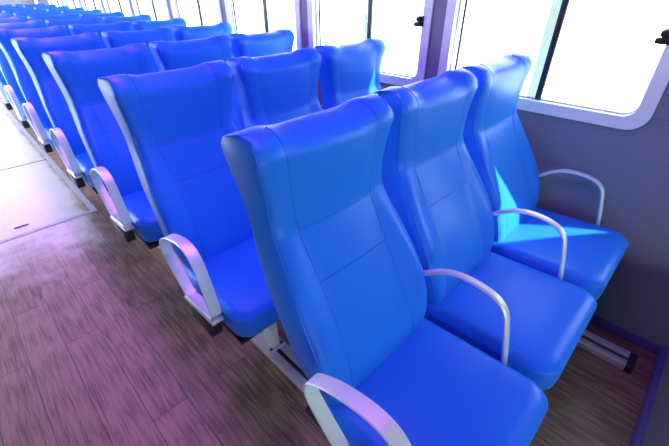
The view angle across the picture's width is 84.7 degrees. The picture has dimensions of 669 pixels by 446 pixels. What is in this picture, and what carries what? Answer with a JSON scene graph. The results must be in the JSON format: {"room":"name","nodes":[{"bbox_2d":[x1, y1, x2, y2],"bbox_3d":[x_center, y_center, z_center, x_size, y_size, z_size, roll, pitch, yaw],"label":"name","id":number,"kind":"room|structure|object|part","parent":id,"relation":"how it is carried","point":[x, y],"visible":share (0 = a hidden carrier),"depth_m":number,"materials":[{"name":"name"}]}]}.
{"room":"ship interior","nodes":[
{"label":"ship interior","id":0,"kind":"room"},
{"bbox_2d":[0,0,33,5],"bbox_3d":[-7.634,-3.971,6.767,0.080,2.380,3.500,28,43,37],"label":"wall","id":1,"kind":"structure","parent":0,"point":[2,2],"depth_m":7.58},
{"bbox_2d":[0,96,656,445],"bbox_3d":[-2.795,-0.368,3.418,13.500,0.080,3.580,28,43,37],"label":"floor","id":2,"kind":"structure","parent":0,"point":[101,344],"depth_m":1.75,"materials":[{"name":"brown wood"}]},
{"bbox_2d":[0,159,46,170],"bbox_3d":[-3.417,-0.416,3.423,0.013,0.002,1.245,28,43,37],"label":"joint","id":3,"kind":"object","parent":2,"relation":"on","point":[44,159],"visible":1,"depth_m":3.67,"materials":[{"name":"grey"}]},
{"bbox_2d":[0,102,95,209],"bbox_3d":[-4.451,-1.468,5.055,7.170,0.004,0.040,28,43,37],"label":"tape","id":4,"kind":"object","parent":2,"relation":"on","point":[63,175],"visible":1,"depth_m":3.67,"materials":[{"name":"white plastic"}]},
{"bbox_2d":[0,209,97,242],"bbox_3d":[-2.350,0.142,2.549,0.038,0.004,1.285,28,43,37],"label":"tape","id":5,"kind":"object","parent":2,"relation":"on","point":[93,210],"visible":1,"depth_m":2.72,"materials":[{"name":"white plastic"}]},
{"bbox_2d":[107,191,307,392],"bbox_3d":[-3.187,-0.956,4.219,10.703,0.038,0.102,28,43,37],"label":"rail","id":6,"kind":"object","parent":2,"relation":"on","point":[284,358],"visible":0.02,"depth_m":1.70,"materials":[{"name":"silver metal"}]},
{"bbox_2d":[254,322,285,353],"bbox_3d":[-0.067,0.182,2.049,0.430,0.383,1.390,28,43,37],"label":"frame","id":7,"kind":"object","parent":6,"relation":"on","point":[269,339],"visible":0.09,"depth_m":1.74,"materials":[{"name":"grey metal"}]},
{"bbox_2d":[98,60,279,344],"bbox_3d":[-0.412,-0.100,1.375,0.716,0.819,0.525,28,43,37],"label":"seat","id":8,"kind":"object","parent":7,"relation":"on","point":[173,124],"visible":0.78,"depth_m":1.37,"materials":[{"name":"blue"}]},
{"bbox_3d":[-0.531,-0.223,1.481,0.327,0.727,0.472,28,43,37],"label":"backrest","id":9,"kind":"part","parent":8,"relation":"part of","materials":[{"name":"blue plastic"}]},
{"bbox_3d":[-0.511,0.164,1.274,0.329,0.272,0.040,28,43,37],"label":"armrest","id":10,"kind":"part","parent":8,"relation":"part of","materials":[{"name":"silver metal"}]},
{"bbox_2d":[183,236,279,336],"bbox_3d":[-0.296,0.204,1.484,0.450,0.153,0.467,28,43,37],"label":"cushion","id":11,"kind":"object","parent":8,"relation":"on","point":[246,307],"depth_m":1.33,"materials":[{"name":"blue leather"}]},
{"bbox_2d":[226,47,322,128],"bbox_3d":[-0.057,-0.305,1.686,0.716,0.819,0.497,28,43,37],"label":"seat","id":12,"kind":"object","parent":7,"relation":"on","point":[276,88],"visible":0.41,"depth_m":1.65,"materials":[{"name":"blue"}]},
{"bbox_2d":[314,38,385,109],"bbox_3d":[0.303,-0.507,1.994,0.716,0.819,0.526,28,43,37],"label":"seat","id":13,"kind":"object","parent":7,"relation":"on","point":[349,71],"visible":0.36,"depth_m":1.95,"materials":[{"name":"blue"}]},
{"bbox_3d":[-0.633,-0.123,2.525,0.430,0.383,1.390,28,43,37],"label":"frame","id":14,"kind":"object","parent":6,"relation":"on","visible":0},
{"bbox_2d":[42,43,164,248],"bbox_3d":[-0.978,-0.405,1.851,0.716,0.819,0.525,28,43,37],"label":"seat","id":15,"kind":"object","parent":14,"relation":"on","point":[77,73],"visible":0.56,"depth_m":1.82,"materials":[{"name":"blue"}]},
{"bbox_3d":[-1.097,-0.528,1.958,0.327,0.727,0.472,28,43,37],"label":"backrest","id":16,"kind":"part","parent":15,"relation":"part of","materials":[{"name":"blue plastic"}]},
{"bbox_3d":[-1.077,-0.141,1.750,0.329,0.272,0.040,28,43,37],"label":"armrest","id":17,"kind":"part","parent":15,"relation":"part of","materials":[{"name":"silver metal"}]},
{"bbox_2d":[122,189,164,241],"bbox_3d":[-0.863,-0.101,1.960,0.450,0.153,0.467,28,43,37],"label":"cushion","id":18,"kind":"object","parent":15,"relation":"on","point":[144,224],"depth_m":1.75,"materials":[{"name":"blue leather"}]},
{"bbox_2d":[149,35,244,130],"bbox_3d":[-0.623,-0.610,2.163,0.716,0.819,0.497,28,43,37],"label":"seat","id":19,"kind":"object","parent":14,"relation":"on","point":[167,55],"visible":0.27,"depth_m":2.12,"materials":[{"name":"blue leather"}]},
{"bbox_2d":[228,28,322,106],"bbox_3d":[-0.264,-0.812,2.471,0.716,0.819,0.526,28,43,37],"label":"seat","id":20,"kind":"object","parent":14,"relation":"on","point":[278,41],"visible":0.19,"depth_m":2.40,"materials":[{"name":"blue leather"}]},
{"bbox_3d":[-0.403,-0.924,2.560,0.327,0.727,0.472,28,43,37],"label":"backrest","id":21,"kind":"part","parent":20,"relation":"part of","materials":[{"name":"blue plastic"}]},
{"bbox_3d":[0.500,0.487,1.572,0.430,0.383,1.390,28,43,37],"label":"frame","id":22,"kind":"object","parent":6,"relation":"on","visible":0},
{"bbox_2d":[221,94,547,445],"bbox_3d":[0.154,0.205,0.898,0.716,0.819,0.525,28,43,37],"label":"seat","id":23,"kind":"object","parent":22,"relation":"on","point":[344,276],"visible":1,"depth_m":0.93,"materials":[{"name":"blue plastic"}]},
{"bbox_3d":[0.035,0.082,1.005,0.327,0.727,0.472,28,43,37],"label":"backrest","id":24,"kind":"part","parent":23,"relation":"part of","materials":[{"name":"blue plastic"}]},
{"bbox_3d":[0.055,0.469,0.797,0.329,0.272,0.040,28,43,37],"label":"armrest","id":25,"kind":"part","parent":23,"relation":"part of","materials":[{"name":"silver metal"}]},
{"bbox_2d":[324,318,547,445],"bbox_3d":[0.270,0.509,1.008,0.450,0.153,0.467,28,43,37],"label":"cushion","id":26,"kind":"object","parent":23,"relation":"on","point":[440,389],"depth_m":0.96,"materials":[{"name":"blue leather"}]},
{"bbox_2d":[373,68,596,390],"bbox_3d":[0.509,0.000,1.210,0.716,0.819,0.497,28,43,37],"label":"seat","id":27,"kind":"object","parent":22,"relation":"on","point":[530,320],"visible":0.94,"depth_m":1.21,"materials":[{"name":"blue plastic"}]},
{"bbox_3d":[0.380,-0.117,1.308,0.327,0.727,0.472,28,43,37],"label":"backrest","id":28,"kind":"part","parent":27,"relation":"part of","materials":[{"name":"blue plastic"}]},
{"bbox_3d":[0.394,0.283,1.136,0.345,0.294,0.026,28,43,37],"label":"armrest","id":29,"kind":"part","parent":27,"relation":"part of","materials":[{"name":"silver metal"}]},
{"bbox_2d":[424,252,596,390],"bbox_3d":[0.615,0.310,1.310,0.450,0.153,0.467,28,43,37],"label":"cushion","id":30,"kind":"object","parent":27,"relation":"on","point":[549,315],"depth_m":1.21,"materials":[{"name":"blue leather"}]},
{"bbox_2d":[461,52,628,299],"bbox_3d":[0.869,-0.202,1.518,0.716,0.819,0.526,28,43,37],"label":"seat","id":31,"kind":"object","parent":22,"relation":"on","point":[585,255],"visible":0.83,"depth_m":1.51,"materials":[{"name":"blue plastic"}]},
{"bbox_3d":[0.730,-0.314,1.607,0.327,0.727,0.472,28,43,37],"label":"backrest","id":32,"kind":"part","parent":31,"relation":"part of","materials":[{"name":"blue plastic"}]},
{"bbox_3d":[0.743,0.086,1.435,0.345,0.294,0.026,28,43,37],"label":"armrest","id":33,"kind":"part","parent":31,"relation":"part of","materials":[{"name":"silver metal"}]},
{"bbox_2d":[491,207,628,299],"bbox_3d":[0.964,0.113,1.609,0.450,0.153,0.467,28,43,37],"label":"cushion","id":34,"kind":"object","parent":31,"relation":"on","point":[594,252],"depth_m":1.51,"materials":[{"name":"blue leather"}]},
{"bbox_3d":[1.096,-0.108,1.731,0.345,0.294,0.026,28,43,37],"label":"armrest","id":35,"kind":"part","parent":31,"relation":"part of","materials":[{"name":"silver metal"}]},
{"bbox_3d":[-1.199,-0.428,3.002,0.430,0.383,1.390,28,43,37],"label":"frame","id":36,"kind":"object","parent":6,"relation":"on","visible":0},
{"bbox_2d":[11,32,107,193],"bbox_3d":[-1.544,-0.710,2.328,0.716,0.819,0.525,28,43,37],"label":"seat","id":37,"kind":"object","parent":36,"relation":"on","point":[64,134],"visible":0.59,"depth_m":2.29,"materials":[{"name":"blue"}]},
{"bbox_3d":[-1.643,-0.446,2.227,0.329,0.272,0.040,28,43,37],"label":"armrest","id":38,"kind":"part","parent":37,"relation":"part of","materials":[{"name":"silver metal"}]},
{"bbox_2d":[75,152,105,186],"bbox_3d":[-1.429,-0.406,2.437,0.450,0.153,0.467,28,43,37],"label":"cushion","id":39,"kind":"object","parent":37,"relation":"on","point":[84,165],"depth_m":2.24,"materials":[{"name":"blue leather"}]},
{"bbox_2d":[101,26,173,72],"bbox_3d":[-1.190,-0.914,2.639,0.716,0.819,0.497,28,43,37],"label":"seat","id":40,"kind":"object","parent":36,"relation":"on","point":[112,39],"visible":0.23,"depth_m":2.58,"materials":[{"name":"blue leather"}]},
{"bbox_2d":[172,22,233,57],"bbox_3d":[-0.830,-1.117,2.947,0.716,0.819,0.526,28,43,37],"label":"seat","id":41,"kind":"object","parent":36,"relation":"on","point":[181,33],"visible":0.16,"depth_m":2.87,"materials":[{"name":"blue leather"}]},
{"bbox_3d":[-1.765,-0.733,3.478,0.430,0.383,1.390,28,43,37],"label":"frame","id":42,"kind":"object","parent":6,"relation":"on","visible":0},
{"bbox_2d":[0,25,68,155],"bbox_3d":[-2.111,-1.015,2.804,0.716,0.819,0.525,28,43,37],"label":"seat","id":43,"kind":"object","parent":42,"relation":"on","point":[34,110],"visible":0.38,"depth_m":2.77,"materials":[{"name":"blue"}]},
{"bbox_3d":[-2.210,-0.751,2.703,0.329,0.272,0.040,28,43,37],"label":"armrest","id":44,"kind":"part","parent":43,"relation":"part of","materials":[{"name":"silver metal"}]},
{"bbox_2d":[44,126,55,149],"bbox_3d":[-1.995,-0.711,2.913,0.450,0.153,0.467,28,43,37],"label":"cushion","id":45,"kind":"object","parent":43,"relation":"on","point":[47,128],"depth_m":2.72,"materials":[{"name":"blue leather"}]},
{"bbox_2d":[68,21,132,48],"bbox_3d":[-1.756,-1.219,3.115,0.716,0.819,0.497,28,43,37],"label":"seat","id":46,"kind":"object","parent":42,"relation":"on","point":[75,29],"visible":0.13,"depth_m":3.06,"materials":[{"name":"blue leather"}]},
{"bbox_2d":[132,17,186,40],"bbox_3d":[-1.396,-1.422,3.424,0.716,0.819,0.526,28,43,37],"label":"seat","id":47,"kind":"object","parent":42,"relation":"on","point":[137,24],"visible":0.09,"depth_m":3.34,"materials":[{"name":"blue leather"}]},
{"bbox_3d":[-2.332,-1.037,3.955,0.430,0.383,1.390,28,43,37],"label":"frame","id":48,"kind":"object","parent":6,"relation":"on","visible":0},
{"bbox_2d":[0,20,44,127],"bbox_3d":[-2.677,-1.320,3.281,0.716,0.819,0.525,28,43,37],"label":"seat","id":49,"kind":"object","parent":48,"relation":"on","point":[13,92],"visible":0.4,"depth_m":3.25,"materials":[{"name":"blue leather"}]},
{"bbox_3d":[-2.776,-1.056,3.180,0.329,0.272,0.040,28,43,37],"label":"armrest","id":50,"kind":"part","parent":49,"relation":"part of","materials":[{"name":"silver metal"}]},
{"bbox_2d":[45,17,102,35],"bbox_3d":[-2.322,-1.524,3.592,0.716,0.819,0.497,28,43,37],"label":"seat","id":51,"kind":"object","parent":48,"relation":"on","point":[91,20],"visible":0.16,"depth_m":3.53,"materials":[{"name":"blue leather"}]},
{"bbox_2d":[102,14,151,30],"bbox_3d":[-1.962,-1.727,3.900,0.716,0.819,0.526,28,43,37],"label":"seat","id":52,"kind":"object","parent":48,"relation":"on","point":[146,17],"visible":0.16,"depth_m":3.83,"materials":[{"name":"blue leather"}]},
{"bbox_3d":[-2.898,-1.342,4.431,0.430,0.383,1.390,28,43,37],"label":"frame","id":53,"kind":"object","parent":6,"relation":"on","visible":0},
{"bbox_2d":[0,16,25,109],"bbox_3d":[-3.243,-1.625,3.757,0.716,0.819,0.525,28,43,37],"label":"seat","id":54,"kind":"object","parent":53,"relation":"on","point":[3,83],"visible":0.22,"depth_m":3.75,"materials":[{"name":"blue leather"}]},
{"bbox_3d":[-3.342,-1.361,3.656,0.329,0.272,0.040,28,43,37],"label":"armrest","id":55,"kind":"part","parent":54,"relation":"part of","materials":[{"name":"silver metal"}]},
{"bbox_2d":[27,13,78,26],"bbox_3d":[-2.888,-1.829,4.068,0.716,0.819,0.497,28,43,37],"label":"seat","id":56,"kind":"object","parent":53,"relation":"on","point":[73,15],"visible":0.11,"depth_m":4.01,"materials":[{"name":"blue leather"}]},
{"bbox_2d":[79,11,124,23],"bbox_3d":[-2.529,-2.032,4.377,0.716,0.819,0.526,28,43,37],"label":"seat","id":57,"kind":"object","parent":53,"relation":"on","point":[117,13],"visible":0.13,"depth_m":4.31,"materials":[{"name":"blue leather"}]},
{"bbox_3d":[-3.464,-1.647,4.908,0.430,0.383,1.390,28,43,37],"label":"frame","id":58,"kind":"object","parent":6,"relation":"on","visible":0},
{"bbox_2d":[0,13,10,17],"bbox_3d":[-3.809,-1.930,4.234,0.716,0.819,0.525,28,43,37],"label":"seat","id":59,"kind":"object","parent":58,"relation":"on","point":[2,15],"visible":0.09,"depth_m":4.29,"materials":[{"name":"blue leather"}]},
{"bbox_2d":[13,11,59,20],"bbox_3d":[-3.454,-2.134,4.545,0.716,0.819,0.497,28,43,37],"label":"seat","id":60,"kind":"object","parent":58,"relation":"on","point":[51,13],"visible":0.12,"depth_m":4.49,"materials":[{"name":"blue leather"}]},
{"bbox_2d":[61,9,102,18],"bbox_3d":[-3.095,-2.337,4.853,0.716,0.819,0.526,28,43,37],"label":"seat","id":61,"kind":"object","parent":58,"relation":"on","point":[95,11],"visible":0.08,"depth_m":4.78,"materials":[{"name":"blue leather"}]},
{"bbox_3d":[-4.030,-1.952,5.384,0.430,0.383,1.390,28,43,37],"label":"frame","id":62,"kind":"object","parent":6,"relation":"on","visible":0},
{"bbox_2d":[2,9,44,16],"bbox_3d":[-4.021,-2.439,5.021,0.716,0.819,0.497,28,43,37],"label":"seat","id":63,"kind":"object","parent":62,"relation":"on","point":[11,12],"visible":0.09,"depth_m":4.98,"materials":[{"name":"blue leather"}]},
{"bbox_2d":[46,7,84,14],"bbox_3d":[-3.661,-2.642,5.330,0.716,0.819,0.526,28,43,37],"label":"seat","id":64,"kind":"object","parent":62,"relation":"on","point":[77,8],"visible":0.09,"depth_m":5.26,"materials":[{"name":"blue leather"}]},
{"bbox_3d":[-4.597,-2.257,5.861,0.430,0.383,1.390,28,43,37],"label":"frame","id":65,"kind":"object","parent":6,"relation":"on","visible":0},
{"bbox_2d":[0,7,31,12],"bbox_3d":[-4.587,-2.744,5.498,0.716,0.819,0.497,28,43,37],"label":"seat","id":66,"kind":"object","parent":65,"relation":"on","point":[24,8],"visible":0.12,"depth_m":5.48,"materials":[{"name":"blue leather"}]},
{"bbox_2d":[34,6,69,11],"bbox_3d":[-4.227,-2.946,5.806,0.716,0.819,0.526,28,43,37],"label":"seat","id":67,"kind":"object","parent":65,"relation":"on","point":[60,7],"visible":0.09,"depth_m":5.76,"materials":[{"name":"blue leather"}]},
{"bbox_3d":[-5.163,-2.562,6.337,0.430,0.383,1.390,28,43,37],"label":"frame","id":68,"kind":"object","parent":6,"relation":"on","visible":0},
{"bbox_2d":[0,5,20,8],"bbox_3d":[-5.153,-3.049,5.974,0.716,0.819,0.497,28,43,37],"label":"seat","id":69,"kind":"object","parent":68,"relation":"on","point":[19,6],"visible":0.1,"depth_m":5.99,"materials":[{"name":"blue leather"}]},
{"bbox_2d":[23,4,55,9],"bbox_3d":[-4.793,-3.251,6.282,0.716,0.819,0.526,28,43,37],"label":"seat","id":70,"kind":"object","parent":68,"relation":"on","point":[51,5],"visible":0.11,"depth_m":6.22,"materials":[{"name":"blue leather"}]},
{"bbox_3d":[-5.729,-2.867,6.814,0.430,0.383,1.390,28,43,37],"label":"frame","id":71,"kind":"object","parent":6,"relation":"on","visible":0},
{"bbox_2d":[14,3,44,7],"bbox_3d":[-5.360,-3.556,6.759,0.716,0.819,0.526,28,43,37],"label":"seat","id":72,"kind":"object","parent":71,"relation":"on","point":[39,4],"visible":0.06,"depth_m":6.73,"materials":[{"name":"blue leather"}]},
{"bbox_2d":[576,330,638,373],"bbox_3d":[-2.404,-1.386,4.874,10.703,0.038,0.107,28,43,37],"label":"rail","id":73,"kind":"object","parent":2,"relation":"on","point":[615,355],"visible":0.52,"depth_m":1.74,"materials":[{"name":"silver metal"}]},
{"bbox_2d":[33,0,668,347],"bbox_3d":[-1.573,-2.076,3.777,13.500,2.380,0.060,28,43,37],"label":"wall","id":74,"kind":"structure","parent":0,"point":[632,166],"depth_m":1.68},
{"bbox_2d":[48,0,63,6],"bbox_3d":[-5.005,-3.982,6.602,0.963,0.574,0.054,28,43,37],"label":"window","id":75,"kind":"structure","parent":74,"relation":"in","point":[49,1],"depth_m":6.61,"materials":[{"name":"white"}]},
{"bbox_2d":[62,0,80,7],"bbox_3d":[-4.265,-3.584,5.979,0.963,0.574,0.054,28,43,37],"label":"window","id":76,"kind":"structure","parent":74,"relation":"in","point":[65,3],"depth_m":6.01,"materials":[{"name":"white"}]},
{"bbox_2d":[80,0,104,12],"bbox_3d":[-3.525,-3.185,5.356,0.963,0.574,0.054,28,43,37],"label":"window","id":77,"kind":"structure","parent":74,"relation":"in","point":[83,3],"depth_m":5.37,"materials":[{"name":"white"}]},
{"bbox_2d":[102,0,133,15],"bbox_3d":[-2.784,-2.786,4.733,0.963,0.574,0.054,28,43,37],"label":"window","id":78,"kind":"structure","parent":74,"relation":"in","point":[105,2],"depth_m":4.75,"materials":[{"name":"white"}]},
{"bbox_2d":[131,0,170,19],"bbox_3d":[-2.044,-2.388,4.110,0.963,0.574,0.054,28,43,37],"label":"window","id":79,"kind":"structure","parent":74,"relation":"in","point":[135,5],"depth_m":4.12,"materials":[{"name":"white"}]},
{"bbox_2d":[170,0,222,24],"bbox_3d":[-1.304,-1.989,3.487,0.963,0.574,0.054,28,43,37],"label":"window","id":80,"kind":"structure","parent":74,"relation":"in","point":[174,4],"depth_m":3.48,"materials":[{"name":"white"}]},
{"bbox_2d":[224,0,301,48],"bbox_3d":[-0.563,-1.590,2.865,0.963,0.574,0.054,28,43,37],"label":"window","id":81,"kind":"structure","parent":74,"relation":"in","point":[229,4],"depth_m":2.83,"materials":[{"name":"white"}]},
{"bbox_2d":[307,0,433,85],"bbox_3d":[0.169,-1.187,2.235,0.963,0.574,0.076,28,43,37],"label":"window","id":82,"kind":"structure","parent":74,"relation":"in","point":[313,6],"depth_m":2.18,"materials":[{"name":"white metal"}]},
{"bbox_2d":[437,0,668,129],"bbox_3d":[0.910,-0.789,1.612,0.963,0.574,0.076,28,43,37],"label":"window","id":83,"kind":"structure","parent":74,"relation":"in","point":[533,102],"depth_m":1.61,"materials":[{"name":"white metal"}]},
{"bbox_2d":[589,315,661,354],"bbox_3d":[-2.401,-1.518,5.072,11.212,0.045,0.014,28,43,37],"label":"baseboard","id":84,"kind":"structure","parent":74,"relation":"attached to","point":[648,345],"depth_m":1.82,"materials":[{"name":"blue"}]},
{"bbox_2d":[654,118,668,124],"bbox_3d":[1.354,-0.350,1.355,0.280,0.013,0.008,28,43,37],"label":"trim","id":85,"kind":"structure","parent":74,"relation":"attached to","point":[661,121],"depth_m":1.42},
{"bbox_2d":[642,351,668,445],"bbox_3d":[1.254,0.621,1.333,0.040,0.480,0.930,28,43,37],"label":"wall partition","id":86,"kind":"structure","parent":0,"point":[657,430],"depth_m":1.35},
{"bbox_2d":[629,346,668,445],"bbox_3d":[1.233,0.787,1.467,0.022,0.055,0.930,28,43,37],"label":"baseboard","id":87,"kind":"structure","parent":86,"relation":"attached to","point":[637,438],"depth_m":1.52,"materials":[{"name":"blue"}]}
]}

